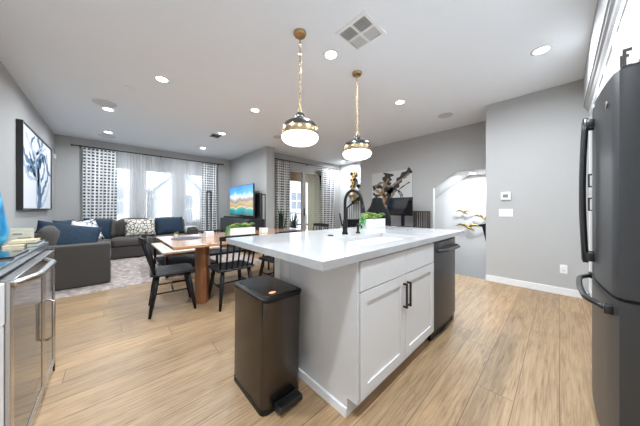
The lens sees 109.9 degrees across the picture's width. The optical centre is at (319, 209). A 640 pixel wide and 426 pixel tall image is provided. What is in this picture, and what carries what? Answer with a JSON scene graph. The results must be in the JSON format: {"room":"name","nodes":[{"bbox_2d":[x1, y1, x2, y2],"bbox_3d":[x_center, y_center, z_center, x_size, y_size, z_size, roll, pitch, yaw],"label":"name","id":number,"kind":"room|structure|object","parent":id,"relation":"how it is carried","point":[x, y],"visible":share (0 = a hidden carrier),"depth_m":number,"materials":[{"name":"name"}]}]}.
{"room":"open-plan kitchen","nodes":[
{"label":"open-plan kitchen","id":0,"kind":"room"},
{"bbox_2d":[0,61,53,244],"bbox_3d":[-3.084,-0.269,1.859,0.120,2.875,9.070,0,0,-43],"label":"wall","id":1,"kind":"structure","parent":0,"point":[14,104],"depth_m":2.94,"materials":[{"name":"grey paint"}]},
{"bbox_2d":[16,119,51,209],"bbox_3d":[-4.761,-0.605,3.783,0.059,1.227,2.070,0,0,-43],"label":"framed artwork","id":2,"kind":"object","parent":1,"relation":"attached to","point":[33,155],"visible":1,"depth_m":3.43,"materials":[{"name":"white paper"}]},
{"bbox_2d":[54,134,230,232],"bbox_3d":[-4.537,-0.269,6.608,4.250,2.875,0.150,0,0,-43],"label":"wall","id":3,"kind":"structure","parent":0,"point":[68,163],"depth_m":5.38,"materials":[{"name":"grey paint"}]},
{"bbox_2d":[71,144,223,165],"bbox_3d":[-4.539,-1.496,6.413,3.468,0.080,0.133,0,0,-43],"label":"curtain rod","id":4,"kind":"object","parent":3,"relation":"attached to","point":[80,146],"visible":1,"depth_m":6.03,"materials":[{"name":"black metal"}]},
{"bbox_2d":[83,148,116,220],"bbox_3d":[-5.396,-0.166,5.522,0.612,2.590,0.047,0,0,-43],"label":"curtain","id":5,"kind":"object","parent":4,"relation":"hanging from","point":[99,166],"visible":0.66,"depth_m":5.50,"materials":[{"name":"fabric"}]},
{"bbox_2d":[118,152,145,218],"bbox_3d":[-4.994,-0.171,5.955,0.590,2.600,0.044,0,0,-43],"label":"sheer curtain","id":6,"kind":"object","parent":4,"relation":"hanging from","point":[125,160],"visible":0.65,"depth_m":5.94,"materials":[{"name":"white fabric"}]},
{"bbox_2d":[147,156,166,218],"bbox_3d":[-4.604,-0.171,6.320,0.480,2.600,0.044,0,0,-43],"label":"sheer curtain","id":7,"kind":"object","parent":4,"relation":"hanging from","point":[153,163],"visible":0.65,"depth_m":6.30,"materials":[{"name":"white fabric"}]},
{"bbox_2d":[168,159,185,225],"bbox_3d":[-4.249,-0.171,6.659,0.500,2.600,0.024,0,0,-43],"label":"sheer curtain","id":8,"kind":"object","parent":4,"relation":"hanging from","point":[176,168],"visible":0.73,"depth_m":6.67,"materials":[{"name":"white fabric"}]},
{"bbox_2d":[186,161,201,233],"bbox_3d":[-3.939,-0.171,6.942,0.540,2.600,0.044,0,0,-43],"label":"sheer curtain","id":9,"kind":"object","parent":4,"relation":"hanging from","point":[191,166],"visible":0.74,"depth_m":6.95,"materials":[{"name":"white fabric"}]},
{"bbox_2d":[202,163,216,233],"bbox_3d":[-3.559,-0.166,7.241,0.462,2.590,0.047,0,0,-43],"label":"curtain","id":10,"kind":"object","parent":4,"relation":"hanging from","point":[209,171],"visible":0.7,"depth_m":7.24,"materials":[{"name":"fabric"}]},
{"bbox_2d":[185,173,198,221],"bbox_3d":[-3.915,-0.356,7.129,0.750,1.510,0.160,0,0,-43],"label":"window","id":11,"kind":"structure","parent":3,"relation":"in","point":[196,220],"depth_m":6.93,"materials":[{"name":"white glass"}]},
{"bbox_2d":[231,146,274,228],"bbox_3d":[-2.189,-0.269,7.027,0.250,2.875,2.450,0,0,-43],"label":"wall","id":12,"kind":"structure","parent":0,"point":[257,167],"depth_m":6.25,"materials":[{"name":"grey paint"}]},
{"bbox_2d":[0,0,596,164],"bbox_3d":[-0.303,-1.766,4.464,7.740,0.120,9.070,0,0,-43],"label":"ceiling","id":13,"kind":"structure","parent":0,"point":[221,60],"depth_m":2.66,"materials":[{"name":"paint"}]},
{"bbox_2d":[92,99,116,107],"bbox_3d":[-3.461,-1.702,3.609,0.300,0.009,0.300,0,0,-43],"label":"ceiling speaker","id":14,"kind":"object","parent":13,"relation":"attached to","point":[101,102],"visible":1,"depth_m":3.60,"materials":[{"name":"white"}]},
{"bbox_2d":[124,85,136,90],"bbox_3d":[-2.660,-1.702,3.159,0.140,0.009,0.140,0,0,-43],"label":"smoke detector","id":15,"kind":"object","parent":13,"relation":"attached to","point":[128,87],"visible":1,"depth_m":3.15,"materials":[{"name":"white plastic"}]},
{"bbox_2d":[154,75,169,82],"bbox_3d":[-2.070,-1.702,2.940,0.176,0.008,0.176,0,0,-43],"label":"recessed light","id":16,"kind":"object","parent":13,"relation":"in","point":[159,78],"visible":1,"depth_m":2.94,"materials":[{"name":"white plastic"}]},
{"bbox_2d":[208,133,222,138],"bbox_3d":[-2.425,-1.701,5.209,0.240,0.010,0.300,0,0,-43],"label":"ceiling vent","id":17,"kind":"object","parent":13,"relation":"in","point":[213,135],"visible":1,"depth_m":5.19,"materials":[{"name":"white plastic"}]},
{"bbox_2d":[281,28,317,146],"bbox_3d":[-0.193,-1.163,2.173,0.356,1.086,0.356,0,0,-43],"label":"pendant light","id":18,"kind":"object","parent":13,"relation":"hanging from","point":[299,131],"visible":1,"depth_m":2.07,"materials":[{"name":"gold metal"}]},
{"bbox_2d":[323,49,338,59],"bbox_3d":[0.121,-1.702,2.474,0.176,0.008,0.176,0,0,-43],"label":"recessed light","id":19,"kind":"object","parent":13,"relation":"in","point":[330,54],"visible":1,"depth_m":2.46,"materials":[{"name":"white"}]},
{"bbox_2d":[343,70,371,160],"bbox_3d":[0.464,-1.163,2.811,0.356,1.086,0.356,0,0,-43],"label":"pendant light","id":20,"kind":"object","parent":13,"relation":"hanging from","point":[356,149],"visible":1,"depth_m":2.70,"materials":[{"name":"white glass"}]},
{"bbox_2d":[335,11,385,51],"bbox_3d":[0.393,-1.700,2.173,0.350,0.012,0.350,0,0,-43],"label":"ceiling vent","id":21,"kind":"object","parent":13,"relation":"in","point":[363,30],"visible":1,"depth_m":2.16,"materials":[{"name":"white plastic"}]},
{"bbox_2d":[394,99,405,104],"bbox_3d":[1.273,-1.702,3.571,0.176,0.008,0.176,0,0,-43],"label":"recessed light","id":22,"kind":"object","parent":13,"relation":"in","point":[401,101],"visible":1,"depth_m":3.57,"materials":[{"name":"white"}]},
{"bbox_2d":[438,112,452,117],"bbox_3d":[2.278,-1.702,4.078,0.240,0.009,0.240,0,0,-43],"label":"ceiling speaker","id":23,"kind":"object","parent":13,"relation":"attached to","point":[444,115],"visible":1,"depth_m":4.07,"materials":[{"name":"white plastic"}]},
{"bbox_2d":[530,44,552,55],"bbox_3d":[2.373,-1.702,2.405,0.176,0.008,0.176,0,0,-43],"label":"recessed light","id":24,"kind":"object","parent":13,"relation":"in","point":[542,49],"visible":1,"depth_m":2.40,"materials":[{"name":"white"}]},
{"bbox_2d":[275,153,339,228],"bbox_3d":[-0.396,-0.269,7.760,3.370,2.875,0.130,0,0,-43],"label":"wall","id":25,"kind":"structure","parent":0,"point":[297,166],"depth_m":7.89,"materials":[{"name":"grey paint"}]},
{"bbox_2d":[290,169,320,229],"bbox_3d":[-0.423,-0.061,7.694,1.800,2.460,0.150,0,0,-43],"label":"door","id":26,"kind":"structure","parent":25,"relation":"in","point":[303,173],"depth_m":7.54,"materials":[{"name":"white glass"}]},
{"bbox_2d":[275,158,337,169],"bbox_3d":[-0.412,-1.501,7.565,2.868,0.080,0.133,0,0,-43],"label":"curtain rod","id":27,"kind":"object","parent":25,"relation":"attached to","point":[275,158],"visible":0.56,"depth_m":7.43,"materials":[{"name":"black metal"}]},
{"bbox_2d":[276,160,289,228],"bbox_3d":[-1.111,-0.166,6.821,0.502,2.590,0.047,0,0,-43],"label":"curtain","id":28,"kind":"object","parent":27,"relation":"hanging from","point":[282,167],"visible":0.65,"depth_m":6.82,"materials":[{"name":"fabric"}]},
{"bbox_2d":[321,168,334,229],"bbox_3d":[0.297,-0.166,8.140,0.682,2.590,0.047,0,0,-43],"label":"curtain","id":29,"kind":"object","parent":27,"relation":"hanging from","point":[327,175],"visible":0.81,"depth_m":8.17,"materials":[{"name":"fabric"}]},
{"bbox_2d":[308,174,319,229],"bbox_3d":[0.037,-0.366,9.214,0.250,3.130,1.400,0,0,-43],"label":"wall","id":30,"kind":"structure","parent":0,"point":[313,184],"depth_m":9.36,"materials":[{"name":"beige paint"}]},
{"bbox_2d":[34,244,599,425],"bbox_3d":[-0.303,1.229,4.464,7.740,0.120,9.070,0,0,-43],"label":"floor","id":31,"kind":"structure","parent":0,"point":[509,355],"depth_m":1.65,"materials":[{"name":"brown wood"}]},
{"bbox_2d":[0,283,4,425],"bbox_3d":[-0.906,0.727,0.076,0.612,0.885,1.650,0,0,-43],"label":"base cabinet","id":32,"kind":"object","parent":31,"relation":"on","point":[2,285],"visible":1,"depth_m":0.87,"materials":[{"name":"white paint"}]},
{"bbox_2d":[0,242,48,276],"bbox_3d":[-1.283,0.264,0.456,0.580,0.040,2.820,0,0,-43],"label":"countertop","id":33,"kind":"structure","parent":32,"relation":"on","point":[6,265],"depth_m":1.18,"materials":[{"name":"grey stone"}]},
{"bbox_2d":[0,191,8,246],"bbox_3d":[-2.138,-0.024,1.368,0.284,0.535,0.284,0,0,-43],"label":"glass vase","id":34,"kind":"object","parent":33,"relation":"on","point":[4,230],"visible":1,"depth_m":1.43,"materials":[{"name":"blue glass"}]},
{"bbox_2d":[0,249,28,259],"bbox_3d":[-1.632,0.238,1.157,0.118,0.012,0.280,0,0,-43],"label":"book","id":35,"kind":"object","parent":33,"relation":"on","point":[4,255],"visible":1,"depth_m":1.18,"materials":[{"name":"white paper"}]},
{"bbox_2d":[2,243,26,249],"bbox_3d":[-1.975,0.235,1.473,0.080,0.018,0.250,0,0,-43],"label":"book","id":36,"kind":"object","parent":33,"relation":"on","point":[21,245],"visible":0.68,"depth_m":1.40,"materials":[{"name":"beige paper"}]},
{"bbox_2d":[8,238,39,243],"bbox_3d":[-1.984,0.213,1.513,0.108,0.017,0.160,0,0,-43],"label":"book","id":37,"kind":"object","parent":36,"relation":"on","point":[28,240],"visible":1,"depth_m":1.47,"materials":[{"name":"beige paper"}]},
{"bbox_2d":[10,228,33,240],"bbox_3d":[-2.099,0.189,1.583,0.100,0.110,0.019,0,0,-43],"label":"book","id":38,"kind":"object","parent":33,"relation":"on","point":[15,233],"visible":0.74,"depth_m":1.57,"materials":[{"name":"white paper"}]},
{"bbox_2d":[26,240,45,246],"bbox_3d":[-1.946,0.233,1.541,0.051,0.022,0.230,0,0,-43],"label":"book","id":39,"kind":"object","parent":33,"relation":"on","point":[40,242],"visible":0.73,"depth_m":1.47,"materials":[{"name":"white paper"}]},
{"bbox_2d":[0,257,56,425],"bbox_3d":[-1.659,0.728,0.948,0.674,0.882,0.640,0,0,-43],"label":"wine cooler","id":40,"kind":"object","parent":31,"relation":"on","point":[24,326],"visible":1,"depth_m":1.06,"materials":[{"name":"silver metal"}]},
{"bbox_2d":[33,248,54,397],"bbox_3d":[-2.024,0.727,1.307,0.661,0.884,0.355,0,0,-43],"label":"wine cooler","id":41,"kind":"object","parent":31,"relation":"on","point":[48,253],"visible":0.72,"depth_m":1.47,"materials":[{"name":"silver metal"}]},
{"bbox_2d":[55,247,260,298],"bbox_3d":[-3.308,1.151,4.718,3.404,0.031,2.514,0,0,-43],"label":"area rug","id":42,"kind":"object","parent":31,"relation":"on","point":[130,271],"visible":0.26,"depth_m":3.88,"materials":[{"name":"grey carpet"}]},
{"bbox_2d":[34,217,197,290],"bbox_3d":[-3.928,0.676,4.864,2.685,0.925,2.930,0,0,-43],"label":"sectional sofa","id":43,"kind":"object","parent":42,"relation":"on","point":[84,264],"visible":0.58,"depth_m":3.37,"materials":[{"name":"grey fabric"}]},
{"bbox_2d":[37,226,59,245],"bbox_3d":[-4.186,0.484,3.505,0.260,0.490,0.820,0,0,-43],"label":"cushion","id":44,"kind":"object","parent":43,"relation":"on","point":[50,234],"depth_m":3.24,"materials":[{"name":"grey fabric"}]},
{"bbox_2d":[52,219,73,224],"bbox_3d":[-4.344,0.389,3.878,0.191,0.414,0.420,0,0,-13],"label":"throw pillow","id":45,"kind":"object","parent":43,"relation":"on","point":[69,222],"visible":0.16,"depth_m":3.83,"materials":[{"name":"blue fabric"}]},
{"bbox_2d":[35,220,102,244],"bbox_3d":[-3.918,0.434,3.496,0.291,0.539,0.787,0,0,43],"label":"throw pillow","id":46,"kind":"object","parent":43,"relation":"on","point":[69,234],"visible":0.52,"depth_m":3.50,"materials":[{"name":"blue fabric"}]},
{"bbox_2d":[71,221,93,226],"bbox_3d":[-4.082,0.449,3.877,0.207,0.520,0.520,0,0,22],"label":"throw pillow","id":47,"kind":"object","parent":43,"relation":"on","point":[73,222],"visible":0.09,"depth_m":3.85,"materials":[{"name":"white fabric"}]},
{"bbox_2d":[78,218,104,239],"bbox_3d":[-4.306,0.409,4.160,0.192,0.462,0.472,0,0,7],"label":"throw pillow","id":48,"kind":"object","parent":43,"relation":"on","point":[92,222],"visible":0.27,"depth_m":4.25,"materials":[{"name":"white fabric"}]},
{"bbox_2d":[77,218,116,237],"bbox_3d":[-5.212,0.462,5.251,0.730,0.495,0.310,0,0,-43],"label":"cushion","id":49,"kind":"object","parent":43,"relation":"on","point":[113,234],"depth_m":5.35,"materials":[{"name":"blue fabric"}]},
{"bbox_2d":[84,218,111,238],"bbox_3d":[-4.944,0.439,4.987,0.177,0.509,0.537,0,0,32],"label":"throw pillow","id":50,"kind":"object","parent":43,"relation":"on","point":[106,224],"visible":0.41,"depth_m":5.06,"materials":[{"name":"blue fabric"}]},
{"bbox_2d":[111,235,153,246],"bbox_3d":[-4.602,0.771,5.514,0.800,0.235,0.700,0,0,-43],"label":"seat cushion","id":51,"kind":"object","parent":43,"relation":"on","point":[116,240],"depth_m":5.25,"materials":[{"name":"grey fabric"}]},
{"bbox_2d":[117,218,148,235],"bbox_3d":[-4.708,0.462,5.723,0.750,0.495,0.310,0,0,-43],"label":"cushion","id":52,"kind":"object","parent":43,"relation":"on","point":[120,223],"depth_m":5.45,"materials":[{"name":"white fabric"}]},
{"bbox_2d":[124,218,155,236],"bbox_3d":[-4.465,0.449,5.587,0.620,0.423,0.181,0,0,-43],"label":"throw pillow","id":53,"kind":"object","parent":43,"relation":"on","point":[133,227],"visible":1,"depth_m":5.53,"materials":[{"name":"white fabric"}]},
{"bbox_2d":[155,217,183,234],"bbox_3d":[-3.999,0.439,5.982,0.635,0.464,0.184,0,0,-43],"label":"throw pillow","id":54,"kind":"object","parent":43,"relation":"on","point":[164,225],"visible":0.98,"depth_m":5.92,"materials":[{"name":"blue fabric"}]},
{"bbox_2d":[151,233,187,242],"bbox_3d":[-4.040,0.771,6.040,0.800,0.235,0.700,0,0,-43],"label":"seat cushion","id":55,"kind":"object","parent":43,"relation":"on","point":[153,237],"depth_m":5.72,"materials":[{"name":"grey fabric"}]},
{"bbox_2d":[155,217,184,233],"bbox_3d":[-4.190,0.462,6.208,0.770,0.495,0.310,0,0,-43],"label":"cushion","id":56,"kind":"object","parent":43,"relation":"on","point":[183,224],"depth_m":6.15,"materials":[{"name":"blue fabric"}]},
{"bbox_2d":[151,243,219,277],"bbox_3d":[-2.708,0.927,4.486,0.920,0.427,1.450,0,0,-43],"label":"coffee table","id":57,"kind":"object","parent":42,"relation":"on","point":[170,257],"visible":0.5,"depth_m":4.25,"materials":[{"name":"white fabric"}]},
{"bbox_2d":[155,253,215,266],"bbox_3d":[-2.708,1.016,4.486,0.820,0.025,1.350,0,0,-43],"label":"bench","id":58,"kind":"object","parent":57,"relation":"attached to","point":[187,258],"depth_m":4.48,"materials":[{"name":"fabric"}]},
{"bbox_2d":[138,235,196,318],"bbox_3d":[-1.808,0.737,2.663,0.547,0.869,0.470,0,0,-37],"label":"dining chair","id":59,"kind":"object","parent":31,"relation":"on","point":[157,272],"visible":1,"depth_m":2.60,"materials":[{"name":"black wood"}]},
{"bbox_2d":[208,234,257,311],"bbox_3d":[-1.103,0.737,2.838,0.470,0.869,0.547,0,0,-43],"label":"dining chair","id":60,"kind":"object","parent":31,"relation":"on","point":[221,267],"visible":0.73,"depth_m":2.73,"materials":[{"name":"black wood"}]},
{"bbox_2d":[156,228,313,303],"bbox_3d":[-1.130,0.791,3.730,2.450,0.755,1.270,0,0,-43],"label":"dining table","id":61,"kind":"object","parent":31,"relation":"on","point":[202,246],"visible":0.41,"depth_m":2.79,"materials":[{"name":"brown wood"}]},
{"bbox_2d":[171,236,201,239],"bbox_3d":[-1.890,0.412,3.189,0.380,0.004,0.380,0,0,-43],"label":"placemat","id":62,"kind":"object","parent":61,"relation":"on","point":[190,237],"visible":0.96,"depth_m":3.14,"materials":[{"name":"grey fabric"}]},
{"bbox_2d":[204,191,213,236],"bbox_3d":[-1.672,0.071,3.380,0.110,0.685,0.110,0,0,-43],"label":"candle holder","id":63,"kind":"object","parent":61,"relation":"on","point":[208,233],"visible":1,"depth_m":3.37,"materials":[{"name":"white ceramic"}]},
{"bbox_2d":[225,223,254,235],"bbox_3d":[-1.304,0.317,3.693,0.503,0.194,0.155,0,0,-43],"label":"succulent planter","id":64,"kind":"object","parent":61,"relation":"on","point":[246,229],"visible":1,"depth_m":3.64,"materials":[{"name":"white ceramic"}]},
{"bbox_2d":[259,194,267,232],"bbox_3d":[-1.008,0.071,4.002,0.110,0.685,0.110,0,0,-43],"label":"candle holder","id":65,"kind":"object","parent":61,"relation":"on","point":[262,229],"visible":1,"depth_m":3.98,"materials":[{"name":"white ceramic"}]},
{"bbox_2d":[210,247,269,269],"bbox_3d":[-1.466,0.942,4.053,1.300,0.455,0.320,0,0,-43],"label":"bench","id":66,"kind":"object","parent":31,"relation":"on","point":[224,251],"visible":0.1,"depth_m":3.88,"materials":[{"name":"black wood"}]},
{"bbox_2d":[220,217,263,253],"bbox_3d":[-2.367,0.719,6.661,0.450,0.900,2.040,0,0,-43],"label":"media console","id":67,"kind":"object","parent":31,"relation":"on","point":[224,222],"visible":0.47,"depth_m":6.30,"materials":[{"name":"paint"}]},
{"bbox_2d":[230,183,254,218],"bbox_3d":[-2.358,-0.219,6.717,0.220,0.974,1.630,0,0,-43],"label":"television","id":68,"kind":"object","parent":67,"relation":"on","point":[242,198],"visible":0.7,"depth_m":6.55,"materials":[{"name":"black"}]},
{"bbox_2d":[255,193,261,218],"bbox_3d":[-1.672,-0.090,6.211,0.070,0.703,0.342,0,0,-43],"label":"tower speaker","id":69,"kind":"object","parent":67,"relation":"on","point":[257,195],"visible":0.9,"depth_m":6.18},
{"bbox_2d":[255,193,259,217],"bbox_3d":[-1.739,-0.091,6.236,0.006,0.680,0.250,0,0,-43],"label":"grille","id":70,"kind":"object","parent":69,"relation":"attached to","point":[257,195],"depth_m":6.23,"materials":[{"name":"black plastic"}]},
{"bbox_2d":[234,275,302,416],"bbox_3d":[-0.342,0.835,1.480,0.288,0.668,0.504,0,0,-43],"label":"trash can","id":71,"kind":"object","parent":31,"relation":"on","point":[267,307],"visible":1,"depth_m":1.35,"materials":[{"name":"black metal"}]},
{"bbox_2d":[258,230,301,276],"bbox_3d":[-0.587,0.737,3.308,0.547,0.869,0.470,0,0,44],"label":"dining chair","id":72,"kind":"object","parent":31,"relation":"on","point":[270,259],"visible":0.2,"depth_m":3.21,"materials":[{"name":"black wood"}]},
{"bbox_2d":[275,258,289,282],"bbox_3d":[0.327,0.725,2.346,1.715,0.889,0.222,0,0,-43],"label":"wall","id":73,"kind":"structure","parent":31,"relation":"on","point":[282,267],"depth_m":1.78,"materials":[{"name":"white paint"}]},
{"bbox_2d":[284,263,288,277],"bbox_3d":[-0.259,0.474,1.737,0.002,0.110,0.070,0,0,-43],"label":"outlet plate","id":74,"kind":"object","parent":73,"relation":"attached to","point":[286,265],"depth_m":1.74,"materials":[{"name":"white plastic"}]},
{"bbox_2d":[278,210,286,227],"bbox_3d":[-1.106,0.535,6.457,0.308,1.268,0.325,0,0,27],"label":"snake plant","id":75,"kind":"object","parent":31,"relation":"on","point":[281,218],"visible":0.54,"depth_m":6.41,"materials":[{"name":"green plant"}]},
{"bbox_2d":[313,223,328,229],"bbox_3d":[-0.134,0.737,4.670,0.547,0.869,0.470,0,0,-43],"label":"dining chair","id":76,"kind":"object","parent":31,"relation":"on","point":[324,225],"visible":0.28,"depth_m":4.86,"materials":[{"name":"black wood"}]},
{"bbox_2d":[347,219,359,227],"bbox_3d":[0.949,0.729,6.602,0.350,0.880,0.380,0,0,-43],"label":"bench","id":77,"kind":"object","parent":31,"relation":"on","point":[350,222],"visible":0.24,"depth_m":6.43,"materials":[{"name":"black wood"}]},
{"bbox_2d":[347,197,360,218],"bbox_3d":[1.140,0.297,7.195,0.080,1.744,0.875,0,0,-43],"label":"stair railing","id":78,"kind":"object","parent":31,"relation":"on","point":[354,201],"visible":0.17,"depth_m":7.28,"materials":[{"name":"black metal"}]},
{"bbox_2d":[290,237,433,417],"bbox_3d":[0.386,0.725,1.792,1.090,0.889,0.662,0,0,-43],"label":"base cabinet","id":79,"kind":"object","parent":31,"relation":"on","point":[359,321],"visible":0.94,"depth_m":1.41,"materials":[{"name":"white paint"}]},
{"bbox_2d":[226,226,463,270],"bbox_3d":[0.420,0.260,2.185,2.200,0.041,1.154,0,0,-43],"label":"countertop","id":80,"kind":"structure","parent":79,"relation":"on","point":[317,250],"depth_m":1.61,"materials":[{"name":"white stone"}]},
{"bbox_2d":[339,189,365,233],"bbox_3d":[0.295,0.024,2.068,0.102,0.429,0.264,0,0,-43],"label":"kitchen faucet","id":81,"kind":"object","parent":80,"relation":"on","point":[345,231],"visible":0.95,"depth_m":2.13,"materials":[{"name":"black metal"}]},
{"bbox_2d":[359,212,384,228],"bbox_3d":[0.673,0.137,2.900,0.507,0.204,0.165,0,0,-43],"label":"succulent planter","id":82,"kind":"object","parent":80,"relation":"on","point":[368,220],"visible":0.97,"depth_m":2.82,"materials":[{"name":"white ceramic"}]},
{"bbox_2d":[367,197,390,225],"bbox_3d":[1.299,0.462,5.002,0.660,1.415,0.734,0,0,19],"label":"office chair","id":83,"kind":"object","parent":31,"relation":"on","point":[377,206],"visible":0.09,"depth_m":4.67,"materials":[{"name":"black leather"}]},
{"bbox_2d":[413,211,430,227],"bbox_3d":[2.324,0.604,5.125,0.060,1.130,0.375,0,0,-43],"label":"guard rail","id":84,"kind":"object","parent":31,"relation":"on","point":[414,212],"visible":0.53,"depth_m":5.11,"materials":[{"name":"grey metal"}]},
{"bbox_2d":[428,237,459,340],"bbox_3d":[1.022,0.726,2.358,0.595,0.886,0.704,0,0,-43],"label":"dishwasher","id":85,"kind":"object","parent":31,"relation":"on","point":[444,250],"visible":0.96,"depth_m":2.08,"materials":[{"name":"grey paint"}]},
{"bbox_2d":[588,30,613,296],"bbox_3d":[2.969,-0.041,1.983,1.985,2.420,0.717,0,0,-43],"label":"pantry cabinet","id":86,"kind":"object","parent":31,"relation":"on","point":[607,71],"visible":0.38,"depth_m":2.51,"materials":[{"name":"white paint"}]},
{"bbox_2d":[583,0,621,111],"bbox_3d":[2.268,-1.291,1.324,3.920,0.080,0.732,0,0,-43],"label":"crown molding","id":87,"kind":"structure","parent":86,"relation":"attached to","point":[614,6],"depth_m":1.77,"materials":[{"name":"paint"}]},
{"bbox_2d":[576,62,639,425],"bbox_3d":[1.838,0.269,1.044,0.910,1.800,0.852,0,0,-43],"label":"refrigerator","id":88,"kind":"object","parent":31,"relation":"on","point":[614,124],"visible":1,"depth_m":0.99,"materials":[{"name":"grey paint"}]},
{"bbox_3d":[1.716,0.789,5.402,0.650,0.760,1.260,0,0,-43],"label":"office desk","id":89,"kind":"object","parent":31,"relation":"on","visible":0},
{"bbox_3d":[1.734,0.406,5.186,0.300,0.005,0.700,0,0,-43],"label":"desk mat","id":90,"kind":"object","parent":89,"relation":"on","visible":0},
{"bbox_2d":[387,197,412,226],"bbox_3d":[1.894,0.069,5.263,0.200,0.680,0.625,0,0,-43],"label":"computer monitor","id":91,"kind":"object","parent":90,"relation":"on","point":[402,206],"visible":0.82,"depth_m":5.17,"materials":[{"name":"black plastic"}]},
{"bbox_2d":[340,162,360,227],"bbox_3d":[1.907,-0.269,7.670,0.130,2.875,3.150,0,0,-43],"label":"wall","id":92,"kind":"structure","parent":0,"point":[345,170],"depth_m":8.46,"materials":[{"name":"white paint"}]},
{"bbox_2d":[348,171,359,203],"bbox_3d":[1.255,-0.779,8.220,0.070,1.205,0.508,0,0,-43],"label":"wall art","id":93,"kind":"object","parent":92,"relation":"attached to","point":[353,179],"visible":0.8,"depth_m":8.20,"materials":[{"name":"gold metal"}]},
{"bbox_2d":[361,121,485,228],"bbox_3d":[2.282,0.481,5.405,0.120,4.375,3.110,0,0,-43],"label":"wall","id":94,"kind":"structure","parent":0,"point":[434,158],"depth_m":5.13,"materials":[{"name":"grey paint"}]},
{"bbox_2d":[372,167,412,206],"bbox_3d":[1.829,-0.541,5.773,0.036,0.941,1.134,0,0,-43],"label":"abstract canvas","id":95,"kind":"object","parent":94,"relation":"attached to","point":[392,184],"visible":0.8,"depth_m":5.72,"materials":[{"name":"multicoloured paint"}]},
{"bbox_2d":[435,174,485,278],"bbox_3d":[3.390,0.619,5.524,0.100,4.100,1.770,0,0,-43],"label":"wall","id":96,"kind":"structure","parent":0,"point":[469,193],"depth_m":5.33,"materials":[{"name":"white paint"}]},
{"bbox_2d":[455,223,478,230],"bbox_3d":[3.487,0.420,5.279,0.092,0.175,0.554,0,0,-43],"label":"wall art","id":97,"kind":"object","parent":96,"relation":"attached to","point":[462,224],"visible":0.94,"depth_m":5.24,"materials":[{"name":"gold metal"}]},
{"bbox_2d":[435,169,485,197],"bbox_3d":[3.069,-0.729,5.223,0.780,1.404,1.770,0,0,-43],"label":"ceiling","id":98,"kind":"structure","parent":0,"point":[458,176],"depth_m":5.16,"materials":[{"name":"white paint"}]},
{"bbox_2d":[486,79,589,295],"bbox_3d":[4.177,0.481,3.747,2.180,4.375,1.900,0,0,-43],"label":"wall","id":99,"kind":"structure","parent":0,"point":[533,139],"depth_m":3.25,"materials":[{"name":"grey paint"}]},
{"bbox_2d":[479,224,485,240],"bbox_3d":[2.791,0.434,3.837,0.040,0.390,0.124,0,0,-43],"label":"stair handrail","id":100,"kind":"object","parent":99,"relation":"attached to","point":[483,226],"visible":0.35,"depth_m":3.81,"materials":[{"name":"black metal"}]},
{"bbox_2d":[499,209,512,216],"bbox_3d":[2.902,0.057,3.506,0.011,0.120,0.170,0,0,-43],"label":"switch plate","id":101,"kind":"object","parent":99,"relation":"attached to","point":[502,212],"visible":1,"depth_m":3.50,"materials":[{"name":"white plastic"}]},
{"bbox_2d":[501,192,510,199],"bbox_3d":[2.896,-0.207,3.501,0.026,0.123,0.121,0,0,-43],"label":"thermostat","id":102,"kind":"object","parent":99,"relation":"attached to","point":[504,195],"visible":1,"depth_m":3.49,"materials":[{"name":"white plastic"}]},
{"bbox_2d":[486,275,587,298],"bbox_3d":[3.095,1.121,3.296,0.016,0.095,1.080,0,0,-43],"label":"baseboard","id":103,"kind":"structure","parent":99,"relation":"attached to","point":[541,287],"depth_m":3.25,"materials":[{"name":"white paint"}]},
{"bbox_2d":[560,265,567,273],"bbox_3d":[3.322,0.819,3.058,0.010,0.116,0.070,0,0,-43],"label":"wall outlet","id":104,"kind":"object","parent":99,"relation":"attached to","point":[563,268],"visible":1,"depth_m":3.05,"materials":[{"name":"white plastic"}]},
{"bbox_3d":[-0.353,-1.806,9.396,5.670,0.150,2.200,0,0,-43],"label":"ceiling","id":105,"kind":"structure","parent":0,"visible":0},
{"bbox_2d":[290,171,307,182],"bbox_3d":[-0.960,-1.491,10.095,5.600,0.480,0.250,0,0,-43],"label":"beam","id":106,"kind":"structure","parent":105,"relation":"attached to","point":[294,176],"depth_m":9.92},
{"bbox_3d":[-0.205,1.284,9.604,6.170,0.170,2.300,0,0,-43],"label":"floor","id":107,"kind":"structure","parent":0,"visible":0},
{"bbox_2d":[290,213,300,227],"bbox_3d":[-1.130,0.662,9.643,0.723,1.073,0.686,0,0,29],"label":"potted plant","id":108,"kind":"object","parent":107,"relation":"on","point":[292,222],"visible":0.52,"depth_m":9.56,"materials":[{"name":"green plant"}]},
{"bbox_3d":[2.004,-0.268,0.493,5.440,2.875,0.120,0,0,-43],"label":"wall","id":109,"kind":"structure","parent":0,"visible":0},
{"bbox_2d":[614,0,639,73],"bbox_3d":[1.898,-0.971,0.972,0.950,0.560,0.724,0,0,-43],"label":"upper cabinet","id":110,"kind":"object","parent":109,"relation":"attached to","point":[627,25],"visible":0.53,"depth_m":1.22,"materials":[{"name":"white paint"}]},
{"label":"outside","id":111,"kind":"structure","parent":0,"visible":0},
{"bbox_3d":[-19.229,4.269,42.479,90.000,0.200,71.700,0,0,-43],"label":"ground","id":112,"kind":"structure","parent":111,"visible":0},
{"bbox_2d":[117,170,147,220],"bbox_3d":[-13.251,1.044,12.834,4.900,6.250,5.150,0,0,-43],"label":"house","id":113,"kind":"structure","parent":112,"relation":"on","point":[118,204],"depth_m":11.84,"materials":[{"name":"white"}]},
{"bbox_2d":[146,174,198,218],"bbox_3d":[-9.706,0.879,14.681,2.700,6.580,5.300,0,0,-43],"label":"house","id":114,"kind":"structure","parent":112,"relation":"on","point":[161,180],"depth_m":12.59,"materials":[{"name":"grey"}]},
{"bbox_2d":[290,181,307,228],"bbox_3d":[-2.547,0.044,17.788,5.700,8.250,4.550,0,0,-43],"label":"house","id":115,"kind":"structure","parent":112,"relation":"on","point":[295,187],"depth_m":15.71,"materials":[{"name":"white"}]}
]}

